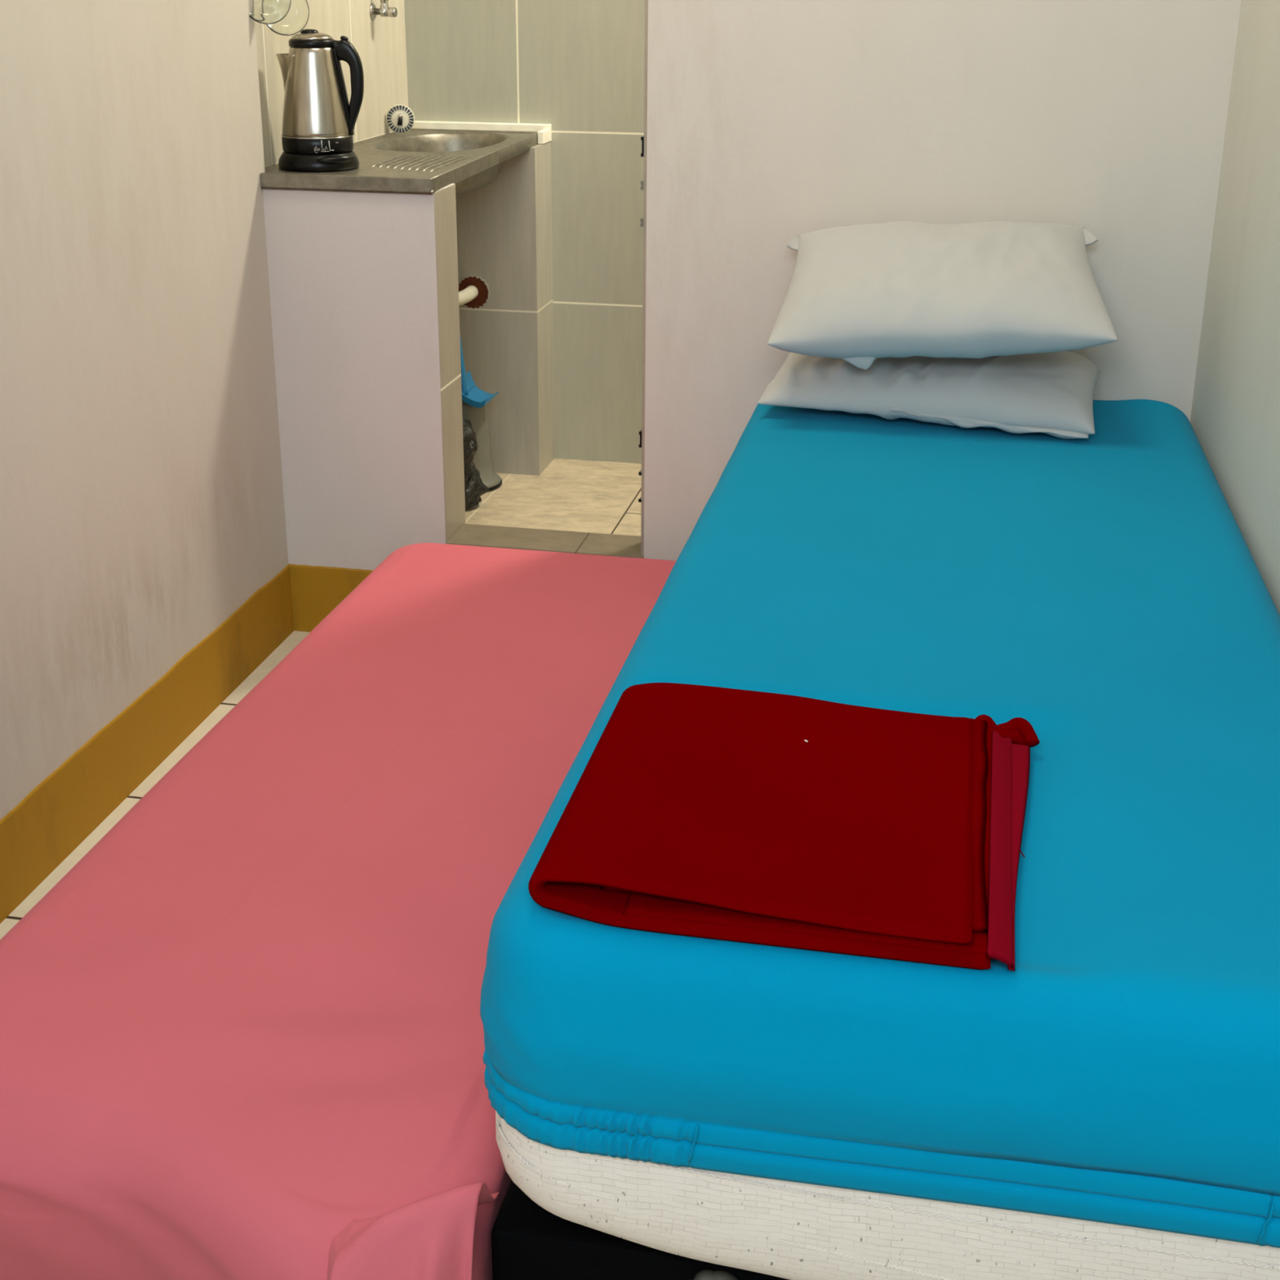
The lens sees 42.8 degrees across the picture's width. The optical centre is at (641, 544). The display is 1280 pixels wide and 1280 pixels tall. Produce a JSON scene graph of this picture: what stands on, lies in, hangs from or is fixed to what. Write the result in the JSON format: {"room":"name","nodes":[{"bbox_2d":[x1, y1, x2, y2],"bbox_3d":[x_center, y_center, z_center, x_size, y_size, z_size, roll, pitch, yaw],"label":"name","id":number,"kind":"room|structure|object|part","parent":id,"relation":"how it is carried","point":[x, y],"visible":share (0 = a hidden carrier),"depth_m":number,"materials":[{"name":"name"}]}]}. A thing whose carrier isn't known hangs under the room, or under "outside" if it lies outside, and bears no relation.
{"room":"studio apartment","nodes":[
{"label":"studio apartment","id":0,"kind":"room"},
{"bbox_2d":[0,0,288,820],"bbox_3d":[-1.073,-0.483,1.231,0.184,2.600,3.567,4,20,10],"label":"wall","id":1,"kind":"structure","parent":0,"point":[142,506],"depth_m":2.52,"materials":[{"name":"paint"}]},
{"bbox_2d":[0,564,293,923],"bbox_3d":[-1.011,0.674,1.641,0.004,0.144,3.500,4,20,10],"label":"baseboard","id":2,"kind":"structure","parent":1,"relation":"attached to","point":[58,815],"depth_m":2.63,"materials":[{"name":"paint"}]},
{"bbox_2d":[0,631,310,939],"bbox_3d":[-0.252,0.860,1.468,2.000,0.080,3.650,4,20,10],"label":"floor","id":3,"kind":"structure","parent":0,"point":[295,637],"depth_m":2.70,"materials":[{"name":"tile"}]},
{"bbox_2d":[0,542,675,1279],"bbox_3d":[-0.310,0.396,2.220,0.669,0.294,1.795,4,20,10],"label":"fitted sheet","id":4,"kind":"object","parent":3,"relation":"on","point":[242,1035],"visible":0.88,"depth_m":1.75,"materials":[{"name":"pink fabric"}]},
{"bbox_2d":[491,1179,789,1279],"bbox_3d":[0.398,0.445,2.165,0.738,0.249,1.818,4,20,10],"label":"bed base","id":5,"kind":"object","parent":3,"relation":"on","point":[529,1242],"visible":0.11,"depth_m":1.38,"materials":[{"name":"black fabric"}]},
{"bbox_2d":[495,1110,1279,1279],"bbox_3d":[0.402,0.184,2.076,0.740,0.289,1.818,4,20,10],"label":"mattress","id":6,"kind":"object","parent":5,"relation":"on","point":[789,1230],"visible":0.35,"depth_m":1.27,"materials":[{"name":"white fabric"}]},
{"bbox_2d":[480,399,1279,1248],"bbox_3d":[0.401,0.110,2.047,0.754,0.194,1.845,4,20,10],"label":"fitted sheet","id":7,"kind":"object","parent":6,"relation":"on","point":[1104,592],"visible":0.65,"depth_m":1.30,"materials":[{"name":"teal fabric"}]},
{"bbox_2d":[528,682,1039,971],"bbox_3d":[0.144,0.220,1.403,0.401,0.037,0.411,4,20,10],"label":"folded blanket","id":8,"kind":"object","parent":7,"relation":"on","point":[695,811],"visible":1,"depth_m":1.34,"materials":[{"name":"red fabric"}]},
{"bbox_2d":[757,351,1100,439],"bbox_3d":[0.484,-0.278,2.708,0.532,0.107,0.300,6,20,15],"label":"pillow","id":9,"kind":"object","parent":7,"relation":"on","point":[1051,393],"visible":0.82,"depth_m":2.60,"materials":[{"name":"white fabric"}]},
{"bbox_2d":[766,221,1118,370],"bbox_3d":[0.483,-0.405,2.634,0.527,0.205,0.332,4,20,9],"label":"pillow","id":10,"kind":"object","parent":9,"relation":"on","point":[858,295],"visible":1,"depth_m":2.54,"materials":[{"name":"white fabric"}]},
{"bbox_2d":[254,0,408,167],"bbox_3d":[-0.682,-1.234,3.370,0.120,2.600,1.033,4,20,10],"label":"wall","id":11,"kind":"structure","parent":0,"point":[380,43],"depth_m":3.52,"materials":[{"name":"tile"}]},
{"bbox_2d":[369,0,397,20],"bbox_3d":[-0.556,-1.166,3.569,0.062,0.041,0.037,4,20,10],"label":"angle valve","id":12,"kind":"object","parent":11,"relation":"attached to","point":[384,11],"visible":1,"depth_m":3.55,"materials":[{"name":"silver metal"}]},
{"bbox_3d":[-0.545,-1.161,3.568,0.020,0.021,0.021,4,20,10],"label":"knob","id":13,"kind":"part","parent":12,"relation":"part of","materials":[{"name":"silver metal"}]},
{"bbox_3d":[-0.659,-1.054,3.027,0.070,0.038,0.275,4,20,10],"label":"wall rack","id":14,"kind":"object","parent":11,"relation":"attached to","visible":0},
{"bbox_2d":[248,0,291,24],"bbox_3d":[-0.668,-0.970,2.904,0.089,0.088,0.026,-7,21,-21],"label":"saucer","id":15,"kind":"object","parent":14,"relation":"hanging from","point":[263,11],"visible":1,"depth_m":2.92,"materials":[{"name":"white"}]},
{"bbox_2d":[266,0,309,35],"bbox_3d":[-0.654,-0.978,2.995,0.089,0.088,0.026,-7,21,-21],"label":"saucer","id":16,"kind":"object","parent":14,"relation":"hanging from","point":[296,19],"visible":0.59,"depth_m":3.01,"materials":[{"name":"white"}]},
{"bbox_2d":[455,141,554,475],"bbox_3d":[-0.397,-0.563,3.897,0.345,0.768,0.153,4,20,10],"label":"wall pier","id":17,"kind":"object","parent":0,"point":[504,225],"visible":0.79,"depth_m":3.81,"materials":[{"name":"tile"}]},
{"bbox_2d":[458,285,478,306],"bbox_3d":[-0.416,-0.671,3.695,0.050,0.270,0.165,9,21,22],"label":"pipe","id":18,"kind":"object","parent":17,"relation":"attached to","point":[469,293],"visible":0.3,"depth_m":3.75,"materials":[{"name":"white plastic"}]},
{"bbox_2d":[404,0,644,463],"bbox_3d":[0.372,-1.311,3.611,1.850,2.600,0.100,4,20,10],"label":"wall","id":19,"kind":"structure","parent":0,"point":[575,67],"depth_m":3.81,"materials":[{"name":"tile"}]},
{"bbox_2d":[412,120,551,144],"bbox_3d":[-0.385,-0.958,3.798,0.347,0.039,0.075,4,20,10],"label":"trim","id":20,"kind":"structure","parent":19,"relation":"attached to","point":[544,131],"depth_m":3.80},
{"bbox_2d":[465,457,641,536],"bbox_3d":[0.217,0.018,3.702,2.000,0.191,0.985,4,20,10],"label":"floor","id":21,"kind":"structure","parent":0,"point":[592,496],"depth_m":3.74,"materials":[{"name":"tile"}]},
{"bbox_2d":[462,417,488,507],"bbox_3d":[-0.442,-0.186,3.657,0.159,0.212,0.158,-17,26,-41],"label":"bag","id":22,"kind":"object","parent":21,"relation":"on","point":[474,487],"visible":0.31,"depth_m":3.64,"materials":[{"name":"black plastic"}]},
{"bbox_2d":[462,400,502,492],"bbox_3d":[-0.410,-0.244,3.818,0.166,0.218,0.166,4,20,10],"label":"waste bin","id":23,"kind":"object","parent":21,"relation":"on","point":[477,417],"visible":0.27,"depth_m":3.79,"materials":[{"name":"grey plastic"}]},
{"bbox_2d":[459,333,498,408],"bbox_3d":[-0.376,-0.407,3.694,0.079,0.172,0.112,4,20,10],"label":"dustpan","id":24,"kind":"object","parent":23,"relation":"on","point":[472,395],"visible":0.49,"depth_m":3.69,"materials":[{"name":"blue plastic"}]},
{"bbox_3d":[-0.405,-0.410,3.673,0.029,0.151,0.028,4,20,10],"label":"handle","id":25,"kind":"part","parent":24,"relation":"part of","materials":[{"name":"blue plastic"}]},
{"bbox_2d":[262,0,1241,570],"bbox_3d":[0.125,-1.018,2.773,1.708,2.600,0.132,4,20,10],"label":"wall","id":26,"kind":"structure","parent":0,"point":[771,122],"depth_m":2.80,"materials":[{"name":"paint"}]},
{"bbox_2d":[288,564,373,631],"bbox_3d":[-0.541,0.117,3.236,0.326,0.144,0.004,4,20,10],"label":"baseboard","id":27,"kind":"structure","parent":26,"relation":"attached to","point":[317,591],"depth_m":3.25,"materials":[{"name":"paint"}]},
{"bbox_2d":[259,128,538,194],"bbox_3d":[-0.462,-0.766,3.398,0.364,0.104,0.922,4,20,10],"label":"sink","id":28,"kind":"object","parent":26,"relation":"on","point":[417,161],"visible":0.87,"depth_m":3.24,"materials":[{"name":"metal"}]},
{"bbox_2d":[275,28,364,172],"bbox_3d":[-0.602,-0.832,3.056,0.168,0.251,0.151,4,20,10],"label":"electric kettle","id":29,"kind":"object","parent":28,"relation":"on","point":[319,120],"visible":1,"depth_m":3.02,"materials":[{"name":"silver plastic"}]},
{"bbox_3d":[-0.656,-0.874,3.037,0.041,0.070,0.067,-2,20,-7],"label":"spout","id":30,"kind":"part","parent":29,"relation":"part of","materials":[{"name":"metal"}]},
{"bbox_3d":[-0.609,-0.928,3.024,0.085,0.015,0.085,4,20,10],"label":"lid","id":31,"kind":"part","parent":29,"relation":"part of","materials":[{"name":"black plastic"}]},
{"bbox_3d":[-0.548,-0.852,3.048,0.063,0.174,0.021,1,19,2],"label":"handle","id":32,"kind":"part","parent":29,"relation":"part of","materials":[{"name":"black plastic"}]},
{"bbox_2d":[386,104,414,133],"bbox_3d":[-0.544,-0.963,3.702,0.061,0.064,0.038,4,20,10],"label":"strainer","id":33,"kind":"object","parent":28,"relation":"on","point":[400,118],"visible":1,"depth_m":3.70,"materials":[{"name":"white plastic"}]},
{"bbox_3d":[-0.545,-0.957,3.693,0.012,0.022,0.018,4,20,10],"label":"stem","id":34,"kind":"part","parent":33,"relation":"part of","materials":[{"name":"black plastic"}]},
{"bbox_2d":[445,524,644,558],"bbox_3d":[-0.176,0.091,3.213,0.389,0.212,0.119,4,20,10],"label":"threshold","id":35,"kind":"object","parent":26,"relation":"attached to","point":[495,536],"depth_m":3.17,"materials":[{"name":"tile"}]},
{"bbox_2d":[638,0,648,555],"bbox_3d":[0.011,-0.876,2.804,0.011,1.888,0.048,4,20,10],"label":"door frame","id":36,"kind":"structure","parent":26,"relation":"in","point":[644,139],"depth_m":2.91,"materials":[{"name":"paint"}]},
{"bbox_3d":[0.001,-0.198,3.033,0.005,0.030,0.028,4,20,10],"label":"strike plate","id":37,"kind":"part","parent":36,"relation":"part of","materials":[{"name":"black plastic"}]},
{"bbox_3d":[0.005,-0.696,2.857,0.005,0.034,0.028,4,20,10],"label":"strike plate","id":38,"kind":"part","parent":36,"relation":"part of","materials":[{"name":"black plastic"}]},
{"bbox_2d":[1190,0,1279,615],"bbox_3d":[0.757,-0.508,1.337,0.120,2.600,4.485,4,20,10],"label":"wall","id":39,"kind":"structure","parent":0,"point":[1235,416],"depth_m":2.35,"materials":[{"name":"paint"}]}
]}

